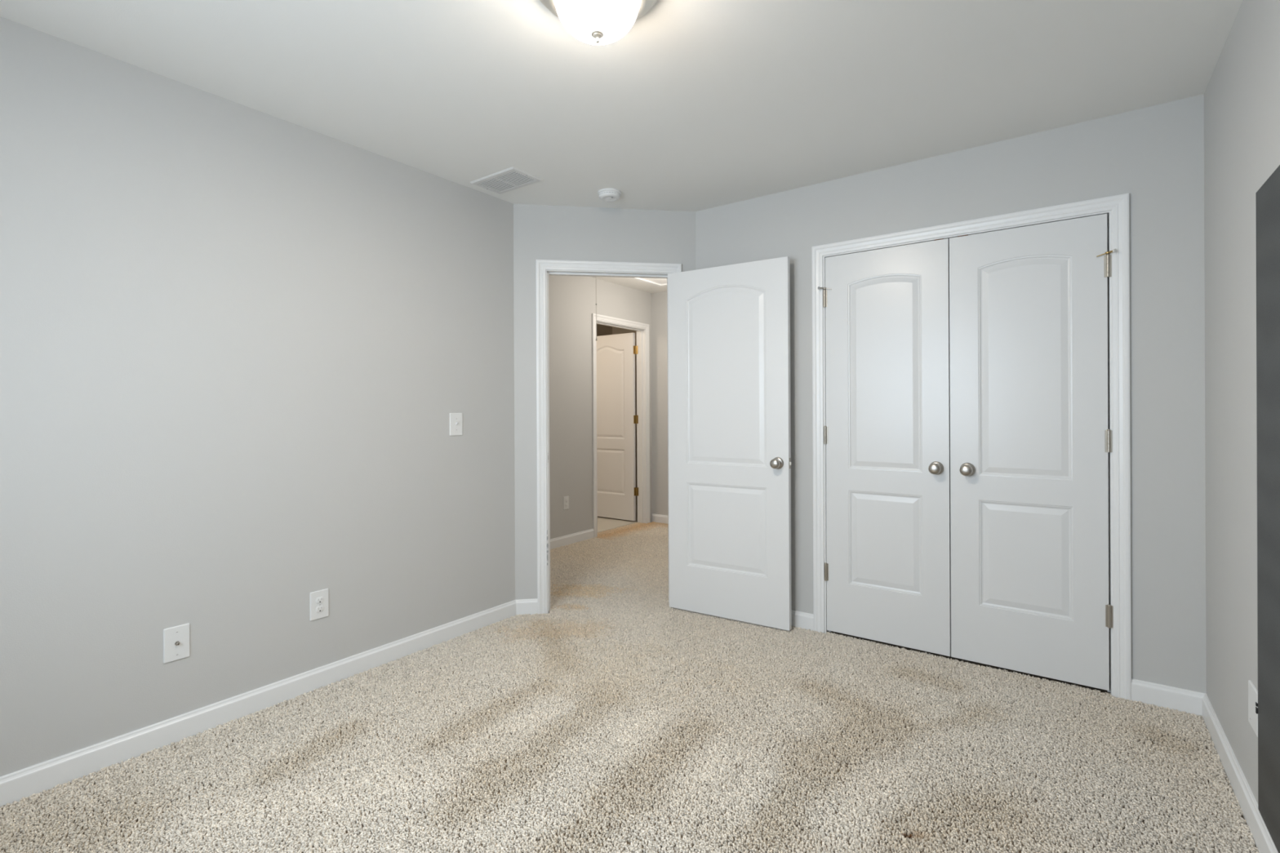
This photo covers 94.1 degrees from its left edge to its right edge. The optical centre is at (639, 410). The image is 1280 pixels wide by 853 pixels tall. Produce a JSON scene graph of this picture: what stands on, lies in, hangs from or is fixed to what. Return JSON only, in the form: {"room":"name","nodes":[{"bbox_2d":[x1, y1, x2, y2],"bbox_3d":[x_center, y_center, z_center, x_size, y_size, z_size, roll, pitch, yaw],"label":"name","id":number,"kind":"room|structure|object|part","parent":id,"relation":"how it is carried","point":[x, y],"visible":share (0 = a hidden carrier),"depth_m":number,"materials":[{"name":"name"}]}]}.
{"room":"empty bedroom","nodes":[
{"label":"empty bedroom","id":0,"kind":"room"},
{"bbox_2d":[0,16,515,777],"bbox_3d":[-1.699,0.000,2.321,0.100,2.450,3.095,0,0,36],"label":"wall","id":1,"kind":"structure","parent":0,"point":[239,344],"depth_m":2.31,"materials":[{"name":"grey paint"}]},
{"bbox_2d":[163,622,190,663],"bbox_3d":[-1.709,0.861,2.200,0.019,0.126,0.080,0,0,36],"label":"outlet","id":2,"kind":"object","parent":1,"relation":"attached to","point":[176,640],"visible":1,"depth_m":2.20,"materials":[{"name":"white plastic"}]},
{"bbox_2d":[0,600,515,806],"bbox_3d":[-1.617,1.178,2.329,0.014,0.093,2.995,0,0,36],"label":"baseboard","id":3,"kind":"structure","parent":1,"relation":"attached to","point":[26,782],"depth_m":2.29,"materials":[{"name":"white paint"}]},
{"bbox_2d":[309,588,328,621],"bbox_3d":[-1.410,0.855,2.621,0.008,0.124,0.080,0,0,36],"label":"power outlet","id":4,"kind":"object","parent":1,"relation":"attached to","point":[318,600],"visible":1,"depth_m":2.62,"materials":[{"name":"white plastic"}]},
{"bbox_2d":[315,605,324,613],"bbox_3d":[-1.408,0.874,2.619,0.003,0.028,0.034,0,0,36],"label":"receptacle","id":5,"kind":"object","parent":4,"relation":"attached to","point":[319,609],"depth_m":2.62,"materials":[{"name":"white plastic"}]},
{"bbox_2d":[315,596,324,604],"bbox_3d":[-1.408,0.835,2.619,0.003,0.028,0.034,0,0,36],"label":"receptacle","id":6,"kind":"object","parent":4,"relation":"attached to","point":[319,600],"depth_m":2.62,"materials":[{"name":"white plastic"}]},
{"bbox_2d":[449,413,462,435],"bbox_3d":[-0.984,0.074,3.201,0.019,0.122,0.080,0,0,36],"label":"light switch","id":7,"kind":"object","parent":1,"relation":"attached to","point":[455,419],"visible":1,"depth_m":3.20,"materials":[{"name":"white plastic"}]},
{"bbox_2d":[548,275,652,538],"bbox_3d":[-0.596,-0.025,5.565,0.110,2.485,3.900,0,0,36],"label":"wall","id":8,"kind":"structure","parent":0,"point":[571,299],"depth_m":5.47,"materials":[{"name":"grey paint"}]},
{"bbox_2d":[563,496,568,510],"bbox_3d":[-0.664,0.833,5.365,0.008,0.118,0.070,0,0,36],"label":"power outlet","id":9,"kind":"object","parent":8,"relation":"attached to","point":[566,499],"visible":1,"depth_m":5.36,"materials":[{"name":"white plastic"}]},
{"bbox_2d":[550,528,594,549],"bbox_3d":[-1.034,1.173,4.849,0.014,0.093,2.018,0,0,36],"label":"baseboard","id":10,"kind":"structure","parent":8,"relation":"attached to","point":[573,538],"depth_m":5.41,"materials":[{"name":"white paint"}]},
{"bbox_2d":[595,332,638,520],"bbox_3d":[-0.351,0.176,6.643,0.800,2.030,0.042,0,0,36],"label":"door","id":11,"kind":"structure","parent":8,"relation":"in","point":[617,491],"depth_m":6.55,"materials":[{"name":"white paint"}]},
{"bbox_2d":[591,313,649,537],"bbox_3d":[-0.174,0.145,6.035,0.018,2.140,0.929,0,0,36],"label":"trim","id":12,"kind":"structure","parent":8,"relation":"attached to","point":[599,317],"depth_m":5.83,"materials":[{"name":"white paint"}]},
{"bbox_2d":[596,320,645,523],"bbox_3d":[-0.226,0.168,6.072,0.110,2.095,0.841,0,0,36],"label":"trim","id":13,"kind":"structure","parent":8,"relation":"attached to","point":[641,389],"depth_m":6.38,"materials":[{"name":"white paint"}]},
{"bbox_2d":[513,204,695,599],"bbox_3d":[-0.206,-0.026,3.676,1.110,2.485,0.110,0,0,-8],"label":"wall","id":14,"kind":"structure","parent":0,"point":[540,232],"depth_m":3.56,"materials":[{"name":"grey paint"}]},
{"bbox_2d":[515,598,537,615],"bbox_3d":[-0.676,1.173,3.546,0.131,0.093,0.014,0,0,-8],"label":"baseboard","id":15,"kind":"structure","parent":14,"relation":"attached to","point":[523,606],"depth_m":3.54,"materials":[{"name":"white paint"}]},
{"bbox_2d":[535,259,681,613],"bbox_3d":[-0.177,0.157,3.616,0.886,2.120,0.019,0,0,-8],"label":"trim","id":16,"kind":"structure","parent":14,"relation":"attached to","point":[541,265],"depth_m":3.56,"materials":[{"name":"white paint"}]},
{"bbox_2d":[667,256,791,631],"bbox_3d":[0.499,0.181,3.443,0.770,2.030,0.163,0,0,33],"label":"door","id":17,"kind":"structure","parent":14,"relation":"in","point":[729,326],"depth_m":3.41,"materials":[{"name":"white paint"}]},
{"bbox_3d":[0.738,0.288,3.233,0.065,0.065,0.063,0,0,33],"label":"knob","id":18,"kind":"part","parent":17,"relation":"part of","materials":[{"name":"silver metal"}]},
{"bbox_2d":[595,324,637,505],"bbox_3d":[-0.760,-0.013,6.426,1.170,2.440,2.900,0,0,36],"label":"wall","id":19,"kind":"structure","parent":0,"point":[602,330],"depth_m":7.59,"materials":[{"name":"beige paint"}]},
{"bbox_2d":[0,0,1242,293],"bbox_3d":[0.058,-1.301,2.876,4.320,0.135,6.070,0,0,36],"label":"ceiling","id":20,"kind":"structure","parent":0,"point":[686,105],"depth_m":2.19,"materials":[{"name":"white paint"}]},
{"bbox_2d":[470,166,542,194],"bbox_3d":[-0.715,-1.225,3.186,0.340,0.011,0.208,0,0,36],"label":"ceiling vent","id":21,"kind":"object","parent":20,"relation":"in","point":[512,178],"visible":1,"depth_m":3.17,"materials":[{"name":"white metal"}]},
{"bbox_2d":[539,0,657,43],"bbox_3d":[-0.123,-1.143,1.709,0.376,0.177,0.376,0,0,36],"label":"ceiling light","id":22,"kind":"object","parent":20,"relation":"attached to","point":[596,15],"visible":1,"depth_m":1.80,"materials":[{"name":"white glass"}]},
{"bbox_2d":[597,187,621,201],"bbox_3d":[-0.172,-1.214,3.366,0.134,0.039,0.134,0,0,36],"label":"smoke detector","id":23,"kind":"object","parent":20,"relation":"attached to","point":[608,194],"visible":1,"depth_m":3.33,"materials":[{"name":"white plastic"}]},
{"bbox_2d":[595,276,666,340],"bbox_3d":[0.108,-0.931,5.321,0.700,0.680,1.280,0,0,36],"label":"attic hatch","id":24,"kind":"object","parent":20,"relation":"attached to","point":[660,282],"visible":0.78,"depth_m":5.76,"materials":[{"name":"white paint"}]},
{"bbox_3d":[-0.367,-0.933,5.008,0.004,0.660,0.003,0,0,36],"label":"pull cord","id":25,"kind":"part","parent":24,"relation":"part of","materials":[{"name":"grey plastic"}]},
{"bbox_3d":[0.106,-1.262,5.321,0.700,0.018,1.280,0,0,36],"label":"hatch trim","id":26,"kind":"part","parent":24,"relation":"part of","materials":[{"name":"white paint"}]},
{"bbox_3d":[0.106,-1.268,5.321,0.600,0.005,1.180,0,0,36],"label":"hatch panel","id":27,"kind":"part","parent":24,"relation":"part of","materials":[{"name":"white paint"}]},
{"bbox_2d":[2,505,1256,852],"bbox_3d":[-0.201,1.262,3.508,5.500,0.111,6.770,0,0,36],"label":"floor","id":28,"kind":"structure","parent":0,"point":[840,633],"depth_m":1.97,"materials":[{"name":"beige carpet"}]},
{"bbox_2d":[0,521,1259,852],"bbox_3d":[0.022,1.212,2.910,4.227,0.021,5.865,0,0,36],"label":"carpet","id":29,"kind":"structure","parent":28,"relation":"on","point":[614,568],"depth_m":2.07,"materials":[{"name":"beige carpet"}]},
{"bbox_2d":[650,291,667,515],"bbox_3d":[0.931,-0.033,5.938,1.920,2.485,0.100,0,0,36],"label":"wall","id":30,"kind":"structure","parent":0,"point":[659,300],"depth_m":6.40,"materials":[{"name":"grey paint"}]},
{"bbox_2d":[652,513,667,523],"bbox_3d":[0.863,1.163,5.922,1.820,0.093,0.014,0,0,36],"label":"baseboard","id":31,"kind":"structure","parent":30,"relation":"attached to","point":[655,517],"depth_m":6.38,"materials":[{"name":"white paint"}]},
{"bbox_2d":[695,93,1206,693],"bbox_3d":[1.343,-0.015,3.048,2.453,2.450,0.110,0,0,36],"label":"wall","id":32,"kind":"structure","parent":0,"point":[1154,155],"depth_m":2.46,"materials":[{"name":"grey paint"}]},
{"bbox_2d":[791,609,813,631],"bbox_3d":[0.653,1.166,3.478,0.742,0.093,0.014,0,0,36],"label":"baseboard","id":33,"kind":"structure","parent":32,"relation":"attached to","point":[801,620],"depth_m":3.29,"materials":[{"name":"white paint"}]},
{"bbox_2d":[817,238,951,656],"bbox_3d":[1.229,0.179,3.046,0.629,2.018,0.098,0,0,36],"label":"door","id":34,"kind":"structure","parent":32,"relation":"in","point":[886,431],"depth_m":3.04,"materials":[{"name":"white paint"}]},
{"bbox_3d":[1.428,0.281,2.880,0.065,0.065,0.063,0,0,36],"label":"knob","id":35,"kind":"part","parent":34,"relation":"part of","materials":[{"name":"silver metal"}]},
{"bbox_2d":[811,193,1131,700],"bbox_3d":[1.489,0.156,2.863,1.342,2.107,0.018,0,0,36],"label":"trim","id":36,"kind":"structure","parent":32,"relation":"attached to","point":[1118,205],"depth_m":2.50,"materials":[{"name":"white paint"}]},
{"bbox_2d":[949,213,1116,690],"bbox_3d":[1.741,0.177,2.673,0.629,2.018,0.098,0,0,36],"label":"door","id":37,"kind":"structure","parent":32,"relation":"in","point":[1031,440],"depth_m":2.67,"materials":[{"name":"white paint"}]},
{"bbox_3d":[1.537,0.280,2.801,0.065,0.065,0.063,0,0,36],"label":"knob","id":38,"kind":"part","parent":37,"relation":"part of","materials":[{"name":"silver metal"}]},
{"bbox_2d":[1131,678,1205,715],"bbox_3d":[2.131,1.160,2.403,0.229,0.093,0.014,0,0,36],"label":"baseboard","id":39,"kind":"structure","parent":32,"relation":"attached to","point":[1188,701],"depth_m":2.40,"materials":[{"name":"white paint"}]},
{"bbox_2d":[1204,0,1279,803],"bbox_3d":[1.153,-0.012,0.787,0.100,2.450,3.970,0,0,36],"label":"wall","id":40,"kind":"structure","parent":0,"point":[1242,94],"depth_m":1.90,"materials":[{"name":"grey paint"}]},
{"bbox_2d":[1202,693,1278,852],"bbox_3d":[1.113,1.166,0.821,0.014,0.093,3.770,0,0,36],"label":"baseboard","id":41,"kind":"structure","parent":40,"relation":"attached to","point":[1264,842],"depth_m":1.83,"materials":[{"name":"white paint"}]},
{"bbox_2d":[1248,680,1257,737],"bbox_3d":[1.762,0.855,1.710,0.008,0.124,0.110,0,0,36],"label":"power outlet","id":42,"kind":"object","parent":40,"relation":"attached to","point":[1252,691],"visible":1,"depth_m":1.71,"materials":[{"name":"white plastic"}]},
{"bbox_2d":[1255,164,1279,852],"bbox_3d":[1.368,0.256,1.170,0.004,1.724,1.222,0,0,36],"label":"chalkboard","id":43,"kind":"object","parent":40,"relation":"attached to","point":[1268,197],"visible":1,"depth_m":1.57,"materials":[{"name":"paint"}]}
]}

